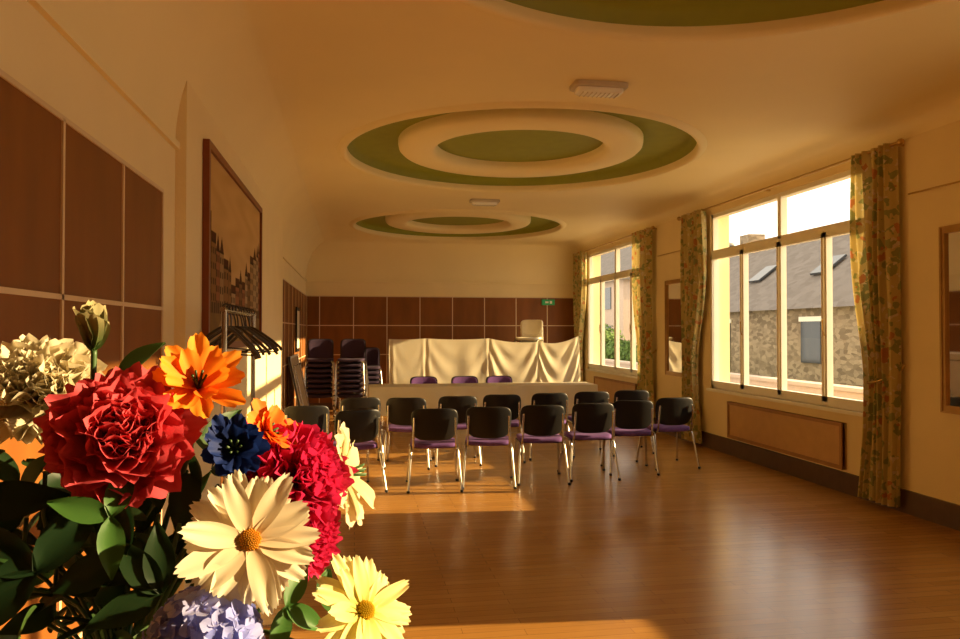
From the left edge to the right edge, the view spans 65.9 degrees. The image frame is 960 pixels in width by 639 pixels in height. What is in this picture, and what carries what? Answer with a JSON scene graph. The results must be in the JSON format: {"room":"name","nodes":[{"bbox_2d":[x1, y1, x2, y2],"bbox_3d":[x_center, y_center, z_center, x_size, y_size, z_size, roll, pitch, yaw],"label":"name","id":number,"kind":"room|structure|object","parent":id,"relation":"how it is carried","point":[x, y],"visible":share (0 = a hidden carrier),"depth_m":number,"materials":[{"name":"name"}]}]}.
{"room":"community hall","nodes":[
{"label":"community hall","id":0,"kind":"room"},
{"bbox_2d":[0,0,305,535],"bbox_3d":[-2.159,-0.166,6.028,0.250,3.720,19.100,0,-1,-10],"label":"wall","id":1,"kind":"structure","parent":0,"point":[33,52],"depth_m":2.83,"materials":[{"name":"beige paint"}]},
{"bbox_2d":[0,69,163,638],"bbox_3d":[-1.058,0.381,0.337,0.027,2.209,7.029,0,-1,-10],"label":"panelling","id":2,"kind":"object","parent":1,"relation":"attached to","point":[79,224],"visible":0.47,"depth_m":2.53,"materials":[{"name":"brown wood"}]},
{"bbox_2d":[27,0,306,280],"bbox_3d":[-2.023,-0.946,6.063,0.025,0.040,18.600,0,-1,-10],"label":"trim","id":3,"kind":"structure","parent":1,"relation":"attached to","point":[43,7],"depth_m":2.89,"materials":[{"name":"white wood"}]},
{"bbox_2d":[282,278,306,411],"bbox_3d":[-3.107,0.569,12.459,0.027,2.209,5.480,0,-1,-10],"label":"panelling","id":4,"kind":"object","parent":1,"relation":"attached to","point":[293,297],"visible":0.52,"depth_m":11.57,"materials":[{"name":"brown wood"}]},
{"bbox_2d":[296,307,299,351],"bbox_3d":[-3.094,0.170,12.559,0.023,0.750,0.600,0,-1,-10],"label":"framed picture","id":5,"kind":"object","parent":4,"relation":"attached to","point":[297,308],"visible":1,"depth_m":12.38,"materials":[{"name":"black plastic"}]},
{"bbox_2d":[173,81,282,594],"bbox_3d":[-2.158,0.183,6.951,0.060,3.050,5.670,0,-1,-10],"label":"wall","id":6,"kind":"structure","parent":0,"point":[195,124],"depth_m":4.59,"materials":[{"name":"beige paint"}]},
{"bbox_2d":[202,139,261,348],"bbox_3d":[-1.931,-0.443,5.929,0.040,1.330,2.680,0,-1,-10],"label":"painting","id":7,"kind":"object","parent":6,"relation":"attached to","point":[231,216],"visible":0.86,"depth_m":5.40,"materials":[{"name":"beige paper"}]},
{"bbox_2d":[306,281,572,360],"bbox_3d":[-0.746,-0.014,15.824,5.800,3.720,0.250,0,-1,-10],"label":"wall","id":8,"kind":"structure","parent":0,"point":[312,288],"depth_m":15.68,"materials":[{"name":"beige paint"}]},
{"bbox_2d":[309,403,340,408],"bbox_3d":[-0.723,1.783,15.658,5.740,0.120,0.030,0,-1,-10],"label":"baseboard","id":9,"kind":"structure","parent":8,"relation":"attached to","point":[329,405],"depth_m":15.23,"materials":[{"name":"brown wood"}]},
{"bbox_2d":[307,279,572,283],"bbox_3d":[-0.723,-0.796,15.698,5.800,0.040,0.030,0,-1,-10],"label":"trim","id":10,"kind":"structure","parent":8,"relation":"attached to","point":[312,280],"depth_m":15.65,"materials":[{"name":"white wood"}]},
{"bbox_2d":[307,296,573,402],"bbox_3d":[-0.704,0.619,15.681,5.779,2.209,0.027,0,-1,-10],"label":"panelling","id":11,"kind":"object","parent":8,"relation":"attached to","point":[376,320],"depth_m":15.61,"materials":[{"name":"brown wood"}]},
{"bbox_2d":[541,299,554,304],"bbox_3d":[1.474,-0.371,16.015,0.280,0.120,0.064,0,-1,-10],"label":"exit sign","id":12,"kind":"object","parent":8,"relation":"attached to","point":[543,301],"visible":1,"depth_m":15.99,"materials":[{"name":"green plastic"}]},
{"bbox_2d":[48,0,959,281],"bbox_3d":[0.839,-1.563,6.556,6.330,1.230,19.100,0,-1,-10],"label":"ceiling","id":13,"kind":"structure","parent":0,"point":[370,129],"depth_m":6.05,"materials":[{"name":"beige paint"}]},
{"bbox_2d":[469,199,499,206],"bbox_3d":[0.067,-1.693,10.738,0.430,0.088,0.200,0,-1,-10],"label":"ceiling light","id":14,"kind":"object","parent":13,"relation":"attached to","point":[476,202],"visible":1,"depth_m":10.66,"materials":[{"name":"white plastic"}]},
{"bbox_2d":[569,79,627,98],"bbox_3d":[0.916,-1.772,5.710,0.430,0.088,0.200,0,-1,-10],"label":"ceiling light","id":15,"kind":"object","parent":13,"relation":"attached to","point":[580,87],"visible":1,"depth_m":5.64,"materials":[{"name":"white plastic"}]},
{"bbox_2d":[252,409,959,638],"bbox_3d":[0.824,1.761,6.502,6.400,0.120,19.200,0,-1,-10],"label":"floor","id":16,"kind":"structure","parent":0,"point":[730,547],"depth_m":5.32,"materials":[{"name":"brown wood"}]},
{"bbox_2d":[205,303,282,638],"bbox_3d":[-1.376,0.794,4.319,0.490,1.743,1.200,0,-1,-10],"label":"coat rack","id":17,"kind":"object","parent":16,"relation":"on","point":[225,329],"visible":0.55,"depth_m":4.15,"materials":[{"name":"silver metal"}]},
{"bbox_2d":[288,354,309,405],"bbox_3d":[-2.758,1.157,11.434,0.291,1.211,1.500,0,-1,-10],"label":"table","id":18,"kind":"object","parent":16,"relation":"on","point":[294,363],"visible":0.63,"depth_m":11.27,"materials":[{"name":"laminate"}]},
{"bbox_2d":[284,405,329,435],"bbox_3d":[-1.859,1.308,7.871,0.564,0.829,0.594,0,-1,-18],"label":"chair","id":19,"kind":"object","parent":16,"relation":"on","point":[319,415],"visible":0.35,"depth_m":7.65,"materials":[{"name":"black plastic"}]},
{"bbox_2d":[304,339,335,418],"bbox_3d":[-2.886,1.078,13.343,0.564,1.459,0.678,0,-1,-10],"label":"stacked chairs","id":20,"kind":"object","parent":16,"relation":"on","point":[319,373],"visible":0.88,"depth_m":13.20,"materials":[{"name":"black plastic"}]},
{"bbox_2d":[333,339,368,421],"bbox_3d":[-2.316,1.078,13.338,0.576,1.459,0.677,0,-1,-2],"label":"stacked chairs","id":21,"kind":"object","parent":16,"relation":"on","point":[353,381],"visible":0.92,"depth_m":13.18,"materials":[{"name":"black plastic"}]},
{"bbox_2d":[333,409,387,492],"bbox_3d":[-1.291,1.302,7.461,0.564,0.829,0.594,0,-1,-28],"label":"chair","id":22,"kind":"object","parent":16,"relation":"on","point":[364,425],"visible":0.66,"depth_m":7.29,"materials":[{"name":"black plastic"}]},
{"bbox_2d":[340,397,385,468],"bbox_3d":[-1.439,1.322,8.804,0.564,0.829,0.594,0,-1,-15],"label":"chair","id":23,"kind":"object","parent":16,"relation":"on","point":[367,402],"visible":0.31,"depth_m":8.58,"materials":[{"name":"black plastic"}]},
{"bbox_2d":[366,347,381,384],"bbox_3d":[-2.159,1.182,14.263,0.564,1.279,0.654,0,-1,-10],"label":"stacked chairs","id":24,"kind":"object","parent":16,"relation":"on","point":[372,353],"visible":0.37,"depth_m":14.46,"materials":[{"name":"black plastic"}]},
{"bbox_2d":[381,398,431,469],"bbox_3d":[-0.863,1.322,8.800,0.564,0.829,0.594,0,-1,-2],"label":"chair","id":25,"kind":"object","parent":16,"relation":"on","point":[399,411],"visible":0.7,"depth_m":8.57,"materials":[{"name":"black plastic"}]},
{"bbox_2d":[410,376,437,383],"bbox_3d":[-0.920,1.377,12.329,0.564,0.829,0.594,0,-1,-10],"label":"chair","id":26,"kind":"object","parent":16,"relation":"on","point":[418,379],"visible":0.23,"depth_m":12.54,"materials":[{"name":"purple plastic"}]},
{"bbox_2d":[406,408,462,493],"bbox_3d":[-0.476,1.304,7.598,0.564,0.829,0.594,0,-1,-7],"label":"chair","id":27,"kind":"object","parent":16,"relation":"on","point":[432,428],"visible":1,"depth_m":7.38,"materials":[{"name":"black plastic"}]},
{"bbox_2d":[432,396,481,466],"bbox_3d":[-0.290,1.326,9.018,0.564,0.829,0.594,0,-1,-8],"label":"chair","id":28,"kind":"object","parent":16,"relation":"on","point":[460,404],"visible":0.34,"depth_m":8.79,"materials":[{"name":"black plastic"}]},
{"bbox_2d":[451,376,477,382],"bbox_3d":[-0.230,1.379,12.446,0.564,0.829,0.594,0,-1,-10],"label":"chair","id":29,"kind":"object","parent":16,"relation":"on","point":[456,379],"visible":0.18,"depth_m":12.66,"materials":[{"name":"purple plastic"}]},
{"bbox_2d":[367,382,597,415],"bbox_3d":[0.047,1.411,11.828,3.664,0.745,0.714,0,-1,-10],"label":"conference table","id":30,"kind":"object","parent":16,"relation":"on","point":[431,393],"visible":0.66,"depth_m":11.52,"materials":[{"name":"beige wood"}]},
{"bbox_2d":[389,336,580,423],"bbox_3d":[0.107,1.049,13.149,3.449,1.510,0.426,0,-1,-11],"label":"tablecloth","id":31,"kind":"object","parent":16,"relation":"on","point":[442,359],"visible":0.52,"depth_m":13.07,"materials":[{"name":"beige fabric"}]},
{"bbox_2d":[462,407,516,489],"bbox_3d":[0.083,1.306,7.763,0.564,0.829,0.594,0,-1,-2],"label":"chair","id":32,"kind":"object","parent":16,"relation":"on","point":[487,426],"visible":0.97,"depth_m":7.55,"materials":[{"name":"black plastic"}]},
{"bbox_2d":[477,394,525,462],"bbox_3d":[0.261,1.329,9.233,0.564,0.829,0.594,0,-1,-3],"label":"chair","id":33,"kind":"object","parent":16,"relation":"on","point":[511,401],"visible":0.46,"depth_m":9.00,"materials":[{"name":"black plastic"}]},
{"bbox_2d":[486,376,518,417],"bbox_3d":[0.362,1.381,12.546,0.564,0.829,0.594,0,-1,-10],"label":"chair","id":34,"kind":"object","parent":16,"relation":"on","point":[490,379],"visible":0.2,"depth_m":12.75,"materials":[{"name":"purple fabric"}]},
{"bbox_2d":[514,320,542,342],"bbox_3d":[0.985,0.914,14.716,0.614,1.829,0.681,0,-1,20],"label":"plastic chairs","id":35,"kind":"object","parent":16,"relation":"on","point":[531,330],"visible":0.1,"depth_m":14.93,"materials":[{"name":"white plastic"}]},
{"bbox_2d":[512,405,570,485],"bbox_3d":[0.641,1.309,7.949,0.564,0.829,0.594,0,-1,-5],"label":"chair","id":36,"kind":"object","parent":16,"relation":"on","point":[540,423],"visible":0.98,"depth_m":7.73,"materials":[{"name":"black plastic"}]},
{"bbox_2d":[521,393,573,460],"bbox_3d":[0.853,1.332,9.455,0.564,0.829,0.594,0,-1,-7],"label":"chair","id":37,"kind":"object","parent":16,"relation":"on","point":[561,399],"visible":0.41,"depth_m":9.22,"materials":[{"name":"black plastic"}]},
{"bbox_2d":[557,403,620,481],"bbox_3d":[1.193,1.312,8.164,0.564,0.829,0.594,0,-1,-8],"label":"chair","id":38,"kind":"object","parent":16,"relation":"on","point":[590,421],"visible":0.95,"depth_m":7.95,"materials":[{"name":"black plastic"}]},
{"bbox_2d":[563,391,614,457],"bbox_3d":[1.405,1.336,9.670,0.564,0.829,0.594,0,-1,-9],"label":"chair","id":39,"kind":"object","parent":16,"relation":"on","point":[597,396],"visible":0.38,"depth_m":9.43,"materials":[{"name":"black plastic"}]},
{"bbox_2d":[600,400,659,475],"bbox_3d":[1.707,1.317,8.474,0.564,0.829,0.594,0,-1,-1],"label":"chair","id":40,"kind":"object","parent":16,"relation":"on","point":[631,417],"visible":0.88,"depth_m":8.26,"materials":[{"name":"black plastic"}]},
{"bbox_2d":[612,390,653,453],"bbox_3d":[1.976,1.339,9.888,0.564,0.829,0.594,0,-1,-4],"label":"chair","id":41,"kind":"object","parent":16,"relation":"on","point":[621,394],"visible":0.29,"depth_m":9.65,"materials":[{"name":"black plastic"}]},
{"bbox_2d":[635,397,700,470],"bbox_3d":[2.230,1.323,8.815,0.564,0.829,0.594,0,-1,-12],"label":"chair","id":42,"kind":"object","parent":16,"relation":"on","point":[672,414],"visible":0.88,"depth_m":8.61,"materials":[{"name":"black plastic"}]},
{"bbox_3d":[-0.344,1.111,0.696,0.430,1.000,0.430,0,-1,-10],"label":"pedestal table","id":43,"kind":"object","parent":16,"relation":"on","visible":0},
{"bbox_3d":[-0.344,0.469,0.706,0.170,0.285,0.170,0,-1,-10],"label":"flower vase","id":44,"kind":"object","parent":43,"relation":"on","visible":0},
{"bbox_2d":[0,300,411,638],"bbox_3d":[-0.316,0.267,0.706,0.526,0.570,0.305,0,-1,10],"label":"flower bouquet","id":45,"kind":"object","parent":44,"relation":"in","point":[117,442],"visible":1,"depth_m":0.64,"materials":[{"name":"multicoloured plant"}]},
{"bbox_2d":[582,120,959,504],"bbox_3d":[3.821,-0.151,7.038,0.280,3.720,19.100,0,-1,-10],"label":"wall","id":46,"kind":"structure","parent":0,"point":[930,437],"depth_m":6.50,"materials":[{"name":"beige paint"}]},
{"bbox_2d":[585,241,637,378],"bbox_3d":[2.548,-0.172,13.857,0.140,2.405,3.350,0,-1,-10],"label":"window","id":47,"kind":"structure","parent":46,"relation":"in","point":[632,372],"depth_m":13.88,"materials":[{"name":"white paint"}]},
{"bbox_2d":[594,376,636,403],"bbox_3d":[2.504,1.354,13.791,0.059,0.460,2.240,0,-1,-10],"label":"cover","id":48,"kind":"object","parent":46,"relation":"attached to","point":[611,386],"visible":0.4,"depth_m":13.89,"materials":[{"name":"brown wood"}]},
{"bbox_2d":[583,226,656,251],"bbox_3d":[2.443,-1.433,13.956,0.140,0.060,4.370,0,-1,-10],"label":"curtain rod","id":49,"kind":"object","parent":46,"relation":"attached to","point":[652,227],"visible":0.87,"depth_m":13.57,"materials":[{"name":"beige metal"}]},
{"bbox_2d":[573,251,586,381],"bbox_3d":[2.110,0.183,15.665,0.164,3.220,0.675,0,-1,-5],"label":"floral curtain","id":50,"kind":"object","parent":49,"relation":"hanging from","point":[579,258],"visible":0.62,"depth_m":15.57,"materials":[{"name":"fabric"}]},
{"bbox_2d":[632,228,655,423],"bbox_3d":[2.703,0.131,12.284,0.163,3.220,0.782,0,-1,-10],"label":"floral curtain","id":51,"kind":"object","parent":49,"relation":"hanging from","point":[641,241],"visible":0.77,"depth_m":12.11,"materials":[{"name":"yellow fabric"}]},
{"bbox_2d":[665,279,681,376],"bbox_3d":[2.953,0.124,11.208,0.043,1.460,0.680,0,-1,-10],"label":"wall mirror","id":52,"kind":"object","parent":46,"relation":"attached to","point":[673,348],"visible":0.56,"depth_m":11.28,"materials":[{"name":"clear glass"}]},
{"bbox_2d":[706,170,862,416],"bbox_3d":[3.452,-0.255,8.504,0.140,2.405,3.390,0,-1,-10],"label":"window","id":53,"kind":"structure","parent":46,"relation":"in","point":[825,233],"depth_m":8.47,"materials":[{"name":"white paint"}]},
{"bbox_2d":[727,401,846,469],"bbox_3d":[3.408,1.271,8.437,0.059,0.460,2.280,0,-1,-10],"label":"cover","id":54,"kind":"object","parent":46,"relation":"attached to","point":[814,439],"visible":1,"depth_m":8.17,"materials":[{"name":"brown wood"}]},
{"bbox_2d":[677,138,904,220],"bbox_3d":[3.336,-1.516,8.671,0.140,0.060,4.550,0,-1,-10],"label":"curtain rod","id":55,"kind":"object","parent":46,"relation":"attached to","point":[900,142],"visible":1,"depth_m":7.95,"materials":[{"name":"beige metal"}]},
{"bbox_2d":[680,209,706,443],"bbox_3d":[3.000,0.101,10.389,0.166,3.220,0.651,0,-1,-4],"label":"floral curtain","id":56,"kind":"object","parent":55,"relation":"hanging from","point":[693,246],"visible":0.94,"depth_m":10.36,"materials":[{"name":"yellow fabric"}]},
{"bbox_2d":[850,143,905,506],"bbox_3d":[3.632,0.045,6.789,0.163,3.220,0.573,0,-1,-10],"label":"floral curtain","id":57,"kind":"object","parent":55,"relation":"hanging from","point":[874,178],"visible":1,"depth_m":6.67,"materials":[{"name":"fabric"}]},
{"bbox_2d":[654,417,959,530],"bbox_3d":[3.671,1.609,6.970,0.030,0.200,18.570,0,-1,-10],"label":"baseboard","id":58,"kind":"structure","parent":46,"relation":"attached to","point":[941,512],"depth_m":7.59,"materials":[{"name":"brown wood"}]},
{"bbox_2d":[657,180,959,256],"bbox_3d":[3.426,-1.069,8.431,0.016,0.016,6.950,0,-1,-10],"label":"trim","id":59,"kind":"structure","parent":46,"relation":"attached to","point":[959,180],"depth_m":6.25,"materials":[{"name":"beige wood"}]},
{"bbox_2d":[939,223,959,414],"bbox_3d":[3.869,-0.005,5.786,0.043,1.530,0.680,0,-1,-10],"label":"wall mirror","id":60,"kind":"object","parent":46,"relation":"attached to","point":[949,236],"visible":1,"depth_m":6.03,"materials":[{"name":"silver glass"}]},
{"label":"outside","id":61,"kind":"structure","parent":0,"visible":0},
{"bbox_3d":[40.212,2.735,47.324,84.920,0.200,140.000,0,-1,-10],"label":"ground","id":62,"kind":"structure","parent":61,"visible":0},
{"bbox_2d":[605,324,624,346],"bbox_3d":[6.191,1.343,38.552,2.845,2.312,3.503,0,-1,-10],"label":"bush","id":63,"kind":"object","parent":62,"relation":"on","point":[609,335],"visible":0.11,"depth_m":37.61,"materials":[{"name":"green plant"}]},
{"bbox_2d":[601,246,636,344],"bbox_3d":[11.064,-1.449,51.593,9.600,8.300,18.600,0,-1,-10],"label":"house","id":64,"kind":"structure","parent":62,"relation":"on","point":[608,259],"depth_m":43.90,"materials":[{"name":"stone"}]},
{"bbox_2d":[605,339,636,359],"bbox_3d":[6.545,1.628,34.528,2.265,1.617,3.177,0,-1,-10],"label":"bush","id":65,"kind":"object","parent":62,"relation":"on","point":[624,344],"visible":0.25,"depth_m":33.66,"materials":[{"name":"green plant"}]},
{"bbox_2d":[620,349,637,361],"bbox_3d":[6.747,1.790,31.037,1.921,1.238,2.500,0,-1,-10],"label":"bush","id":66,"kind":"object","parent":62,"relation":"on","point":[624,357],"visible":0.13,"depth_m":30.78,"materials":[{"name":"green plant"}]},
{"bbox_2d":[605,359,862,399],"bbox_3d":[6.025,1.937,25.838,0.400,0.730,31.000,0,-1,-10],"label":"wall","id":67,"kind":"structure","parent":62,"relation":"on","point":[843,391],"depth_m":17.15,"materials":[{"name":"beige paint"}]},
{"bbox_2d":[729,234,862,386],"bbox_3d":[13.584,-0.820,27.666,8.600,6.300,16.400,0,-1,-10],"label":"stone house","id":68,"kind":"structure","parent":62,"relation":"on","point":[803,260],"depth_m":24.91,"materials":[{"name":"stone"}]}
]}

